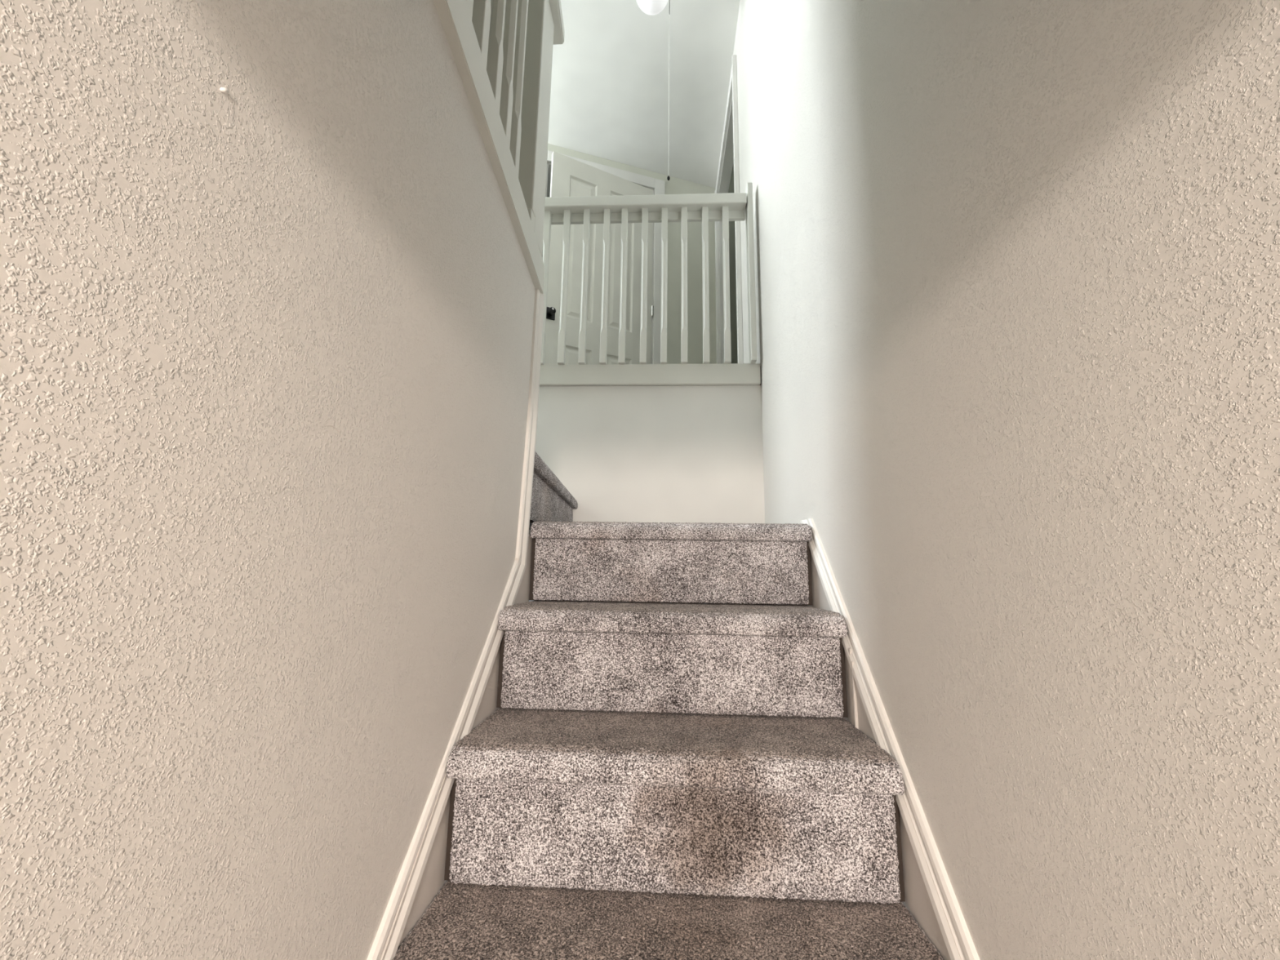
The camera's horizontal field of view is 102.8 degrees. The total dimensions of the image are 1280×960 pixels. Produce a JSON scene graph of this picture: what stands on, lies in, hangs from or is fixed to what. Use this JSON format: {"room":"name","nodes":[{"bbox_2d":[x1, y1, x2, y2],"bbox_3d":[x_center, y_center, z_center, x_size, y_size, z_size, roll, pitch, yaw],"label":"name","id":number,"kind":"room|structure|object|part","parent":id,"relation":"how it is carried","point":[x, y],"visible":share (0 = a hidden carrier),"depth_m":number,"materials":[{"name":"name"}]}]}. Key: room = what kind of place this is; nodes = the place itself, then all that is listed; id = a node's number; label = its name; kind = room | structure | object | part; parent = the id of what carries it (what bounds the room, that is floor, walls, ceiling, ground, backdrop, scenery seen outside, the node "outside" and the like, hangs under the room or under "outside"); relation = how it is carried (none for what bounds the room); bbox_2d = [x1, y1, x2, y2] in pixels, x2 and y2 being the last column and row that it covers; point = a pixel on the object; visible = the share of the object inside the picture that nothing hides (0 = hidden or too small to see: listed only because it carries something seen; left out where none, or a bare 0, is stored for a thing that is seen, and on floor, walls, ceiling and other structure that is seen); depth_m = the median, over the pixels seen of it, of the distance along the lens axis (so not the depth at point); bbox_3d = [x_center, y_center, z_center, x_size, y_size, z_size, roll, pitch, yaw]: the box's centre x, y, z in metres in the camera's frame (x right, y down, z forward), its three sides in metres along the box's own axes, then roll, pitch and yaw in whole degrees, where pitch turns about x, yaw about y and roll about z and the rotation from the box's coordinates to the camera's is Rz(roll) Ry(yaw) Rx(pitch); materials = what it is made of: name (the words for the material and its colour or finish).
{"room":"home staircase","nodes":[
{"label":"home staircase","id":0,"kind":"room"},
{"bbox_2d":[0,0,535,959],"bbox_3d":[-0.431,0.165,-0.250,0.208,2.075,3.361,0,-10,3],"label":"wall","id":1,"kind":"structure","parent":0,"point":[267,288],"depth_m":0.44,"materials":[{"name":"beige paint"},{"name":"textured plaster"}]},
{"bbox_2d":[366,288,544,959],"bbox_3d":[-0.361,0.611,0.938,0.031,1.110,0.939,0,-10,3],"label":"baseboard","id":2,"kind":"structure","parent":1,"relation":"attached to","point":[432,881],"depth_m":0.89,"materials":[{"name":"paint"}]},
{"bbox_2d":[433,0,544,293],"bbox_3d":[-0.331,-0.752,0.788,0.090,0.093,1.603,1,-10,-1],"label":"trim","id":3,"kind":"structure","parent":1,"relation":"on","point":[455,16],"depth_m":0.99,"materials":[{"name":"paint"}]},
{"bbox_2d":[466,0,564,255],"bbox_3d":[-0.292,-1.224,0.898,0.080,0.879,1.557,1,-10,-1],"label":"balustrade","id":4,"kind":"object","parent":3,"relation":"on","point":[516,38],"visible":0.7,"depth_m":1.42,"materials":[{"name":"paint"}]},
{"bbox_3d":[-0.311,-1.086,1.529,0.051,0.826,0.133,0,-10,3],"label":"newel post","id":5,"kind":"part","parent":4,"relation":"part of","materials":[{"name":"paint"}]},
{"bbox_3d":[-0.285,-1.630,0.969,0.077,0.053,1.557,1,-10,-1],"label":"handrail","id":6,"kind":"part","parent":4,"relation":"part of","materials":[{"name":"paint"}]},
{"bbox_2d":[546,143,716,364],"bbox_3d":[-0.176,-1.388,4.093,1.800,2.515,0.120,4,-10,-18],"label":"wall","id":7,"kind":"structure","parent":0,"point":[674,185],"depth_m":4.26,"materials":[{"name":"paint"}]},
{"bbox_2d":[541,150,664,364],"bbox_3d":[-0.309,-1.428,3.942,1.080,2.338,0.332,4,-10,-18],"label":"door","id":8,"kind":"structure","parent":7,"relation":"in","point":[571,176],"depth_m":3.96,"materials":[{"name":"white paint"}]},
{"bbox_3d":[-0.633,-1.205,3.658,0.070,0.090,0.067,6,-11,-27],"label":"handle","id":9,"kind":"part","parent":8,"relation":"part of","materials":[{"name":"black metal"}]},
{"bbox_2d":[546,0,740,197],"bbox_3d":[-1.263,-3.123,1.866,3.834,0.100,6.300,0,-10,3],"label":"ceiling","id":10,"kind":"structure","parent":0,"point":[609,94],"depth_m":3.55,"materials":[{"name":"paint"}]},
{"bbox_2d":[636,0,668,15],"bbox_3d":[0.070,-2.751,2.852,0.192,0.254,0.192,0,-10,3],"label":"ceiling light","id":11,"kind":"object","parent":10,"relation":"attached to","point":[651,7],"visible":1,"depth_m":2.84,"materials":[{"name":"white glass"}]},
{"bbox_2d":[666,0,670,180],"bbox_3d":[0.161,-2.228,2.827,0.017,1.286,0.017,0,-10,3],"label":"pull cord","id":12,"kind":"object","parent":10,"relation":"hanging from","point":[668,177],"visible":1,"depth_m":2.81,"materials":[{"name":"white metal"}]},
{"bbox_3d":[0.159,-2.127,2.809,0.003,1.055,0.003,4,-11,-19],"label":"cord","id":13,"kind":"part","parent":12,"relation":"part of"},
{"bbox_2d":[529,385,764,577],"bbox_3d":[-0.651,0.007,2.325,2.384,0.872,0.100,0,-10,3],"label":"wall","id":14,"kind":"structure","parent":0,"point":[659,454],"depth_m":2.26,"materials":[{"name":"paint"}]},
{"bbox_2d":[539,363,760,386],"bbox_3d":[-0.615,-0.480,2.347,2.309,0.096,0.022,0,-10,3],"label":"trim","id":15,"kind":"structure","parent":14,"relation":"attached to","point":[711,374],"depth_m":2.30,"materials":[{"name":"paint"}]},
{"bbox_2d":[582,365,760,386],"bbox_3d":[-1.309,-0.650,1.432,3.614,0.093,6.100,0,-10,3],"label":"floor","id":16,"kind":"structure","parent":0,"point":[760,366],"depth_m":2.33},
{"bbox_2d":[540,182,756,364],"bbox_3d":[-0.419,-0.965,2.407,1.889,0.886,0.076,0,-10,3],"label":"balustrade","id":17,"kind":"object","parent":16,"relation":"on","point":[704,208],"visible":0.66,"depth_m":2.39,"materials":[{"name":"paint"}]},
{"bbox_3d":[-0.428,-1.319,2.470,1.860,0.054,0.076,0,-10,3],"label":"handrail","id":18,"kind":"part","parent":17,"relation":"part of","materials":[{"name":"paint"}]},
{"bbox_3d":[-0.428,-1.268,2.485,1.860,0.044,0.020,0,-10,3],"label":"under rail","id":19,"kind":"part","parent":17,"relation":"part of","materials":[{"name":"paint"}]},
{"bbox_3d":[0.512,-0.960,2.361,0.025,0.886,0.070,0,-10,3],"label":"post","id":20,"kind":"part","parent":17,"relation":"part of","materials":[{"name":"paint"}]},
{"bbox_2d":[715,0,1279,959],"bbox_3d":[0.556,-0.817,1.317,0.120,4.580,6.200,0,-10,3],"label":"wall","id":21,"kind":"structure","parent":0,"point":[1016,263],"depth_m":0.57,"materials":[{"name":"beige paint"},{"name":"textured drywall"}]},
{"bbox_2d":[714,54,743,363],"bbox_3d":[0.659,-1.434,3.546,0.148,2.240,1.170,0,-10,3],"label":"door","id":22,"kind":"structure","parent":21,"relation":"in","point":[728,166],"depth_m":3.79,"materials":[{"name":"white paint"}]},
{"bbox_3d":[0.705,-1.394,3.537,0.035,2.143,0.992,0,-10,3],"label":"panel","id":23,"kind":"part","parent":22,"relation":"part of","materials":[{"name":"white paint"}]},
{"bbox_2d":[809,541,961,959],"bbox_3d":[0.465,0.610,0.907,0.036,1.125,0.960,0,-10,3],"label":"baseboard","id":24,"kind":"structure","parent":21,"relation":"attached to","point":[917,902],"depth_m":0.86,"materials":[{"name":"paint"}]},
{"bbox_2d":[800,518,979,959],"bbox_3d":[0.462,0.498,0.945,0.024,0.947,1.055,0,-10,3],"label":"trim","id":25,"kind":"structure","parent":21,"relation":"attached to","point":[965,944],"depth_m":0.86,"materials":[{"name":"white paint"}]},
{"bbox_3d":[-0.032,0.895,-0.755,1.064,0.472,2.660,0,-10,3],"label":"floor","id":26,"kind":"structure","parent":0,"visible":0},
{"bbox_2d":[392,880,944,959],"bbox_3d":[0.044,0.803,0.752,0.798,0.228,0.320,0,-10,3],"label":"stair step","id":27,"kind":"structure","parent":26,"relation":"on","point":[469,921],"depth_m":0.79,"materials":[{"name":"carpet"}]},
{"bbox_2d":[444,707,905,903],"bbox_3d":[0.059,0.621,1.029,0.798,0.228,0.320,0,-10,3],"label":"stair step","id":28,"kind":"structure","parent":27,"relation":"on","point":[726,805],"depth_m":0.89,"materials":[{"name":"carpet"}]},
{"bbox_2d":[496,600,847,717],"bbox_3d":[0.074,0.438,1.305,0.798,0.228,0.320,0,-10,3],"label":"stair step","id":29,"kind":"structure","parent":28,"relation":"on","point":[757,660],"depth_m":1.16,"materials":[{"name":"carpet"}]},
{"bbox_2d":[528,520,812,604],"bbox_3d":[0.100,0.293,1.798,0.798,0.228,0.760,0,-10,3],"label":"stair step","id":30,"kind":"structure","parent":29,"relation":"on","point":[675,562],"depth_m":1.44,"materials":[{"name":"carpet"}]},
{"bbox_2d":[528,451,577,529],"bbox_3d":[-1.023,0.063,1.894,1.472,0.227,0.760,0,-10,3],"label":"stair step","id":31,"kind":"structure","parent":30,"relation":"on","point":[551,500],"depth_m":1.73,"materials":[{"name":"carpet"}]}
]}

